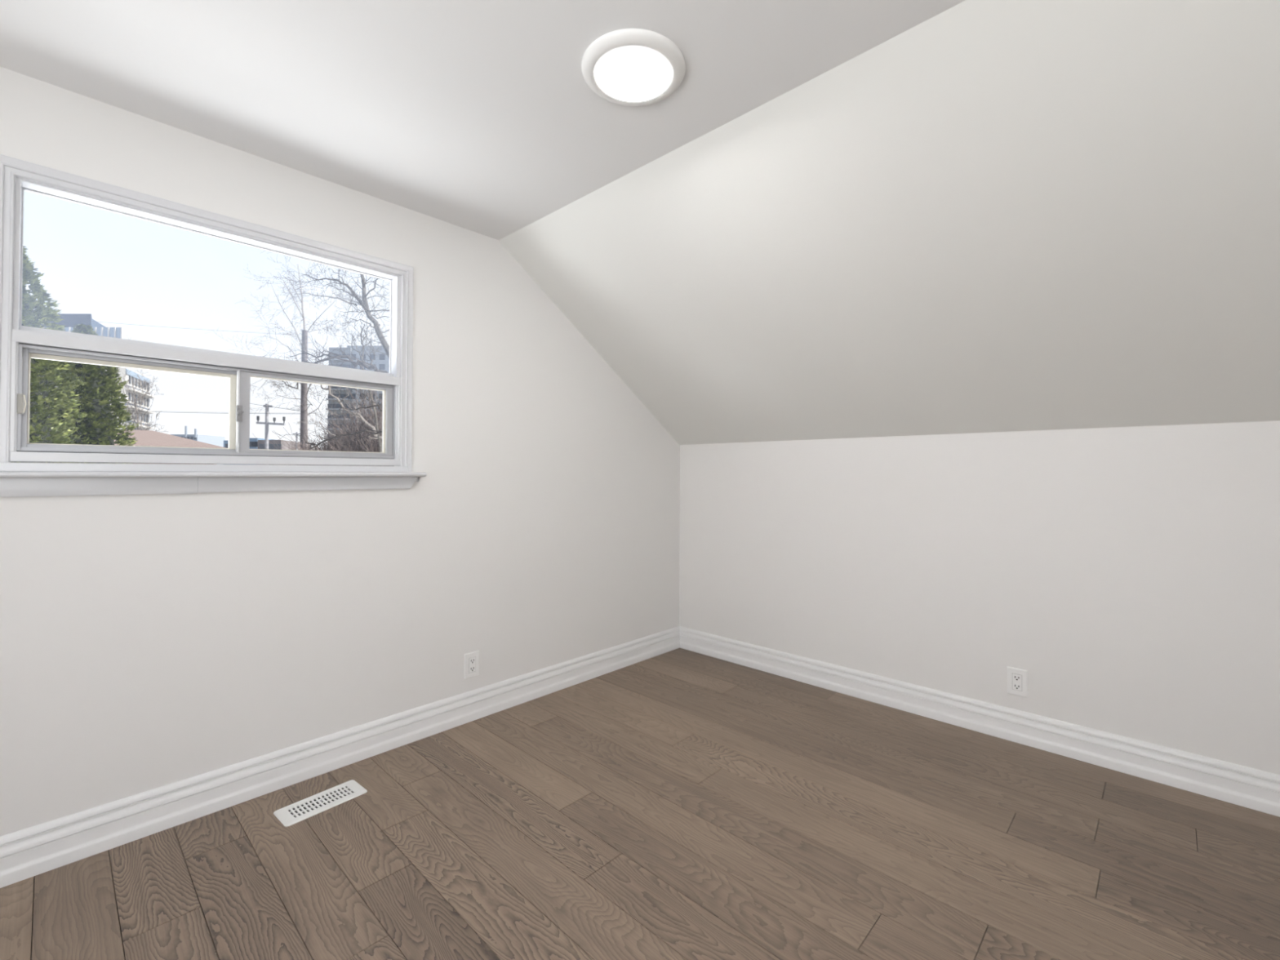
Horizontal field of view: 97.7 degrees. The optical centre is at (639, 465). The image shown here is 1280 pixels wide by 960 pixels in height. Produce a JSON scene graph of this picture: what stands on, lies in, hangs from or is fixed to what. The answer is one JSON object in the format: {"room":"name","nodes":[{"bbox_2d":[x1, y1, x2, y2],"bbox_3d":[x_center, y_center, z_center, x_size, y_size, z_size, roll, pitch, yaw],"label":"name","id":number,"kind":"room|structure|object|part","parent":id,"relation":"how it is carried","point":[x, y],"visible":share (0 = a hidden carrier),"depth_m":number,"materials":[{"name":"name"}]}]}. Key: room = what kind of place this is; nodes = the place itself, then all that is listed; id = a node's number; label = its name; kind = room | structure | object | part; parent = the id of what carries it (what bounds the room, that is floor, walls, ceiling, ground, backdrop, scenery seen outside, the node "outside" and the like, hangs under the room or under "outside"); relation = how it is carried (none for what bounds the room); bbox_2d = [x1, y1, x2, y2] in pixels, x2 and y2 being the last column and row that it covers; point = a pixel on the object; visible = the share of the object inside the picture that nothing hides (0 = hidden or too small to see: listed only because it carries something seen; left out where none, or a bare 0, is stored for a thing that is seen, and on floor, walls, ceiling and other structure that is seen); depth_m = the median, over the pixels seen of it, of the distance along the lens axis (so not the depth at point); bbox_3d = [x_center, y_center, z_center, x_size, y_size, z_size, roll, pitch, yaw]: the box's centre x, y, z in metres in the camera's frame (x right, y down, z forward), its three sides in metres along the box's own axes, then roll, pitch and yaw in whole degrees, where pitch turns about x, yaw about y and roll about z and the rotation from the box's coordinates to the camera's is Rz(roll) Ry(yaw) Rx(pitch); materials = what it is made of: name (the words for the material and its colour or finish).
{"room":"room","nodes":[
{"label":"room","id":0,"kind":"room"},
{"bbox_2d":[0,66,679,836],"bbox_3d":[-1.239,0.036,2.223,0.075,2.306,4.300,0,-1,43],"label":"wall","id":1,"kind":"structure","parent":0,"point":[148,642],"depth_m":2.18,"materials":[{"name":"white paint"}]},
{"bbox_2d":[0,154,426,497],"bbox_3d":[-1.416,-0.387,1.996,0.128,0.965,1.306,0,-1,43],"label":"window","id":2,"kind":"structure","parent":1,"relation":"in","point":[240,469],"depth_m":1.85,"materials":[{"name":"white"}]},
{"bbox_3d":[-1.629,-0.194,1.834,0.026,0.292,0.538,0,-1,43],"label":"sliding sash","id":3,"kind":"part","parent":2,"relation":"part of","materials":[{"name":"clear glass"}]},
{"bbox_3d":[-1.429,-0.005,2.007,0.088,0.057,1.165,0,-1,43],"label":"rail","id":4,"kind":"part","parent":2,"relation":"part of","materials":[{"name":"white"}]},
{"bbox_3d":[-1.247,-0.189,2.193,0.022,0.288,0.540,0,-1,43],"label":"sliding sash","id":5,"kind":"part","parent":2,"relation":"part of","materials":[{"name":"clear glass"}]},
{"bbox_2d":[0,626,679,888],"bbox_3d":[-1.209,1.121,2.177,0.018,0.136,4.300,0,-1,43],"label":"baseboard","id":6,"kind":"structure","parent":1,"relation":"attached to","point":[28,852],"depth_m":2.04,"materials":[{"name":"white wood"}]},
{"bbox_2d":[464,650,479,679],"bbox_3d":[-0.790,0.938,2.628,0.009,0.115,0.074,0,-1,43],"label":"power outlet","id":7,"kind":"object","parent":1,"relation":"attached to","point":[472,659],"visible":1,"depth_m":2.62,"materials":[{"name":"white plastic"}]},
{"bbox_2d":[468,656,475,673],"bbox_3d":[-0.788,0.938,2.626,0.001,0.070,0.036,0,-1,43],"label":"receptacle","id":8,"kind":"object","parent":7,"relation":"attached to","point":[472,660],"depth_m":2.62,"materials":[{"name":"white plastic"}]},
{"bbox_2d":[0,0,965,239],"bbox_3d":[-0.349,-1.217,0.430,3.700,0.160,2.895,0,-1,43],"label":"ceiling","id":9,"kind":"structure","parent":0,"point":[482,117],"depth_m":1.60,"materials":[{"name":"white paint"}]},
{"bbox_2d":[581,28,685,106],"bbox_3d":[-0.018,-1.109,1.581,0.293,0.023,0.293,0,-1,43],"label":"recessed light","id":10,"kind":"object","parent":9,"relation":"in","point":[632,67],"visible":1,"depth_m":1.54,"materials":[{"name":"white plastic"}]},
{"bbox_2d":[0,647,1279,959],"bbox_3d":[0.126,1.237,0.909,4.020,0.120,4.620,0,-1,43],"label":"floor","id":11,"kind":"structure","parent":0,"point":[679,803],"depth_m":1.69,"materials":[{"name":"brown wood"}]},
{"bbox_2d":[273,779,367,826],"bbox_3d":[-1.121,1.183,1.969,0.125,0.004,0.267,0,-1,40],"label":"floor vent","id":12,"kind":"object","parent":11,"relation":"in","point":[294,813],"visible":1,"depth_m":1.96,"materials":[{"name":"white metal"}]},
{"bbox_2d":[285,784,355,818],"bbox_3d":[-1.121,1.183,1.969,0.102,0.003,0.207,0,-1,43],"label":"grille","id":13,"kind":"object","parent":12,"relation":"attached to","point":[305,808],"depth_m":1.96,"materials":[{"name":"white metal"}]},
{"bbox_2d":[498,0,1279,444],"bbox_3d":[1.184,-0.713,2.041,3.700,1.116,1.565,0,-1,43],"label":"sloped ceiling","id":14,"kind":"structure","parent":0,"point":[990,215],"depth_m":1.85,"materials":[{"name":"white paint"}]},
{"bbox_2d":[679,420,1279,774],"bbox_3d":[1.663,0.527,2.535,3.700,1.350,0.160,0,-1,43],"label":"wall","id":15,"kind":"structure","parent":0,"point":[1132,574],"depth_m":2.42,"materials":[{"name":"white paint"}]},
{"bbox_2d":[679,626,1279,817],"bbox_3d":[1.600,1.134,2.463,3.700,0.136,0.018,0,-1,43],"label":"baseboard","id":16,"kind":"structure","parent":15,"relation":"attached to","point":[1253,788],"depth_m":2.40,"materials":[{"name":"white wood"}]},
{"bbox_2d":[1007,666,1027,697],"bbox_3d":[1.642,0.944,2.433,0.074,0.115,0.009,0,-1,43],"label":"power outlet","id":17,"kind":"object","parent":15,"relation":"attached to","point":[1017,678],"visible":1,"depth_m":2.43,"materials":[{"name":"white plastic"}]},
{"bbox_2d":[1012,673,1022,691],"bbox_3d":[1.639,0.944,2.431,0.036,0.070,0.002,0,-1,43],"label":"receptacle","id":18,"kind":"object","parent":17,"relation":"attached to","point":[1016,677],"depth_m":2.43,"materials":[{"name":"white plastic"}]},
{"label":"outside","id":19,"kind":"structure","parent":0,"visible":0},
{"bbox_3d":[-97.261,6.922,206.461,419.400,0.200,440.000,0,-1,43],"label":"ground","id":20,"kind":"structure","parent":19,"visible":0},
{"bbox_2d":[18,245,88,462],"bbox_3d":[-8.492,0.710,7.349,1.952,7.837,1.971,0,-1,-23],"label":"evergreen tree","id":21,"kind":"object","parent":20,"relation":"on","point":[41,430],"visible":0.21,"depth_m":7.53,"materials":[{"name":"green plant"}]},
{"bbox_2d":[48,323,140,463],"bbox_3d":[-9.165,1.155,9.179,1.634,6.988,1.644,0,-1,43],"label":"evergreen tree","id":22,"kind":"object","parent":20,"relation":"on","point":[98,428],"visible":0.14,"depth_m":9.09,"materials":[{"name":"green plant"}]},
{"bbox_2d":[37,313,155,430],"bbox_3d":[-107.056,-11.551,103.541,26.687,34.099,26.058,0,-1,43],"label":"apartment block","id":23,"kind":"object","parent":20,"relation":"on","point":[116,332],"visible":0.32,"depth_m":105.34,"materials":[{"name":"grey concrete"}]},
{"bbox_2d":[37,313,92,327],"bbox_3d":[-110.855,-26.872,107.547,14.763,3.385,4.389,0,-1,0],"label":"building","id":24,"kind":"structure","parent":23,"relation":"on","point":[86,317],"depth_m":105.36,"materials":[{"name":"grey"}]},
{"bbox_3d":[-95.281,-11.061,106.115,0.050,0.550,13.332,1,-1,-27],"label":"balcony shadow panel","id":25,"kind":"part","parent":23,"relation":"part of","materials":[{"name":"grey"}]},
{"bbox_2d":[106,335,167,432],"bbox_3d":[-30.042,-1.457,32.843,4.265,12.663,3.106,0,-1,0],"label":"bare tree","id":26,"kind":"object","parent":20,"relation":"on","point":[141,401],"visible":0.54,"depth_m":32.97,"materials":[{"name":"grey plant"}]},
{"bbox_2d":[114,429,226,464],"bbox_3d":[-20.717,1.622,20.538,9.000,6.260,8.000,1,-1,-36],"label":"house","id":27,"kind":"structure","parent":20,"relation":"on","point":[144,437],"depth_m":20.55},
{"bbox_2d":[170,426,225,464],"bbox_3d":[-147.122,-3.103,186.066,14.615,19.001,14.735,0,-1,43],"label":"factory","id":28,"kind":"structure","parent":20,"relation":"on","point":[214,440],"depth_m":182.81,"materials":[{"name":"grey"}]},
{"bbox_2d":[223,440,228,448],"bbox_3d":[-108.629,-0.236,156.005,12.994,12.775,13.139,0,-1,43],"label":"building","id":29,"kind":"structure","parent":20,"relation":"on","point":[225,442],"depth_m":150.08,"materials":[{"name":"blue"}]},
{"bbox_2d":[248,438,274,448],"bbox_3d":[-96.854,-0.359,145.747,10.743,12.843,10.292,0,-1,43],"label":"building","id":30,"kind":"structure","parent":20,"relation":"on","point":[253,442],"depth_m":140.06,"materials":[{"name":"blue"}]},
{"bbox_2d":[256,404,285,465],"bbox_3d":[-26.431,0.292,39.932,2.024,9.367,0.286,0,-1,2],"label":"utility pole","id":31,"kind":"object","parent":20,"relation":"on","point":[266,423],"visible":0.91,"depth_m":39.93,"materials":[{"name":"grey wood"}]},
{"bbox_2d":[207,251,350,448],"bbox_3d":[-16.971,-2.882,26.873,6.225,15.453,4.343,0,-1,19],"label":"birch tree","id":32,"kind":"object","parent":20,"relation":"on","point":[286,286],"visible":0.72,"depth_m":26.99,"materials":[{"name":"grey plant"}]},
{"bbox_2d":[257,440,311,465],"bbox_3d":[-86.218,0.076,135.938,12.476,11.800,12.484,0,-1,43],"label":"building","id":33,"kind":"structure","parent":20,"relation":"on","point":[260,445],"depth_m":130.08,"materials":[{"name":"grey"}]},
{"bbox_2d":[292,431,300,449],"bbox_3d":[-46.077,0.435,74.942,0.875,9.825,0.841,0,-1,43],"label":"utility pole","id":34,"kind":"object","parent":20,"relation":"on","point":[296,432],"visible":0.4,"depth_m":74.92,"materials":[{"name":"grey wood"}]},
{"bbox_2d":[252,431,342,465],"bbox_3d":[-9.596,1.822,15.978,2.327,5.829,4.188,1,-1,-39],"label":"bare shrub","id":35,"kind":"object","parent":20,"relation":"on","point":[304,445],"visible":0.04,"depth_m":15.82,"materials":[{"name":"brown plant"}]},
{"bbox_2d":[299,329,307,448],"bbox_3d":[-15.014,-0.606,24.932,0.336,10.865,0.336,0,-1,43],"label":"utility pole","id":36,"kind":"object","parent":20,"relation":"on","point":[304,391],"visible":0.4,"depth_m":24.87,"materials":[{"name":"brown wood"}]},
{"bbox_2d":[62,318,302,335],"bbox_3d":[-25.966,-7.157,27.500,22.504,2.667,0.011,0,-1,13],"label":"power line","id":37,"kind":"object","parent":36,"relation":"attached to","point":[63,318],"visible":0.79,"depth_m":26.53,"materials":[{"name":"black metal"}]},
{"bbox_2d":[128,410,300,413],"bbox_3d":[-27.627,-3.135,31.499,28.406,1.739,0.022,0,-1,27],"label":"power line","id":38,"kind":"object","parent":36,"relation":"attached to","point":[129,411],"visible":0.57,"depth_m":28.46,"materials":[{"name":"black metal"}]},
{"bbox_2d":[253,333,388,450],"bbox_3d":[-3.596,1.441,6.933,2.883,6.402,0.794,0,-1,11],"label":"bare tree","id":39,"kind":"object","parent":20,"relation":"on","point":[359,362],"visible":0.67,"depth_m":7.00,"materials":[{"name":"brown plant"}]},
{"bbox_2d":[272,386,382,466],"bbox_3d":[-6.207,1.264,12.274,4.113,6.876,4.301,0,-1,-10],"label":"bare shrub","id":40,"kind":"object","parent":20,"relation":"on","point":[367,446],"visible":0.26,"depth_m":11.89,"materials":[{"name":"brown plant"}]},
{"bbox_2d":[270,254,390,359],"bbox_3d":[-6.333,-0.103,12.241,3.734,9.612,2.428,0,-1,43],"label":"bare tree","id":41,"kind":"object","parent":20,"relation":"on","point":[364,300],"visible":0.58,"depth_m":11.97,"materials":[{"name":"grey plant"}]},
{"bbox_2d":[294,346,382,440],"bbox_3d":[-4.944,1.261,10.085,2.478,6.831,0.931,0,-1,-13],"label":"bare tree","id":42,"kind":"object","parent":20,"relation":"on","point":[358,415],"visible":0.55,"depth_m":9.98,"materials":[{"name":"brown plant"}]},
{"bbox_2d":[324,296,387,452],"bbox_3d":[-4.513,0.969,8.968,1.086,7.387,0.630,0,-1,23],"label":"bare tree","id":43,"kind":"object","parent":20,"relation":"on","point":[366,338],"visible":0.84,"depth_m":9.00,"materials":[{"name":"grey plant"}]},
{"bbox_2d":[325,345,389,450],"bbox_3d":[-73.964,-12.974,158.617,27.452,38.548,27.667,0,-1,43],"label":"tower block","id":44,"kind":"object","parent":20,"relation":"on","point":[382,362],"visible":0.2,"depth_m":150.67,"materials":[{"name":"grey"}]}
]}

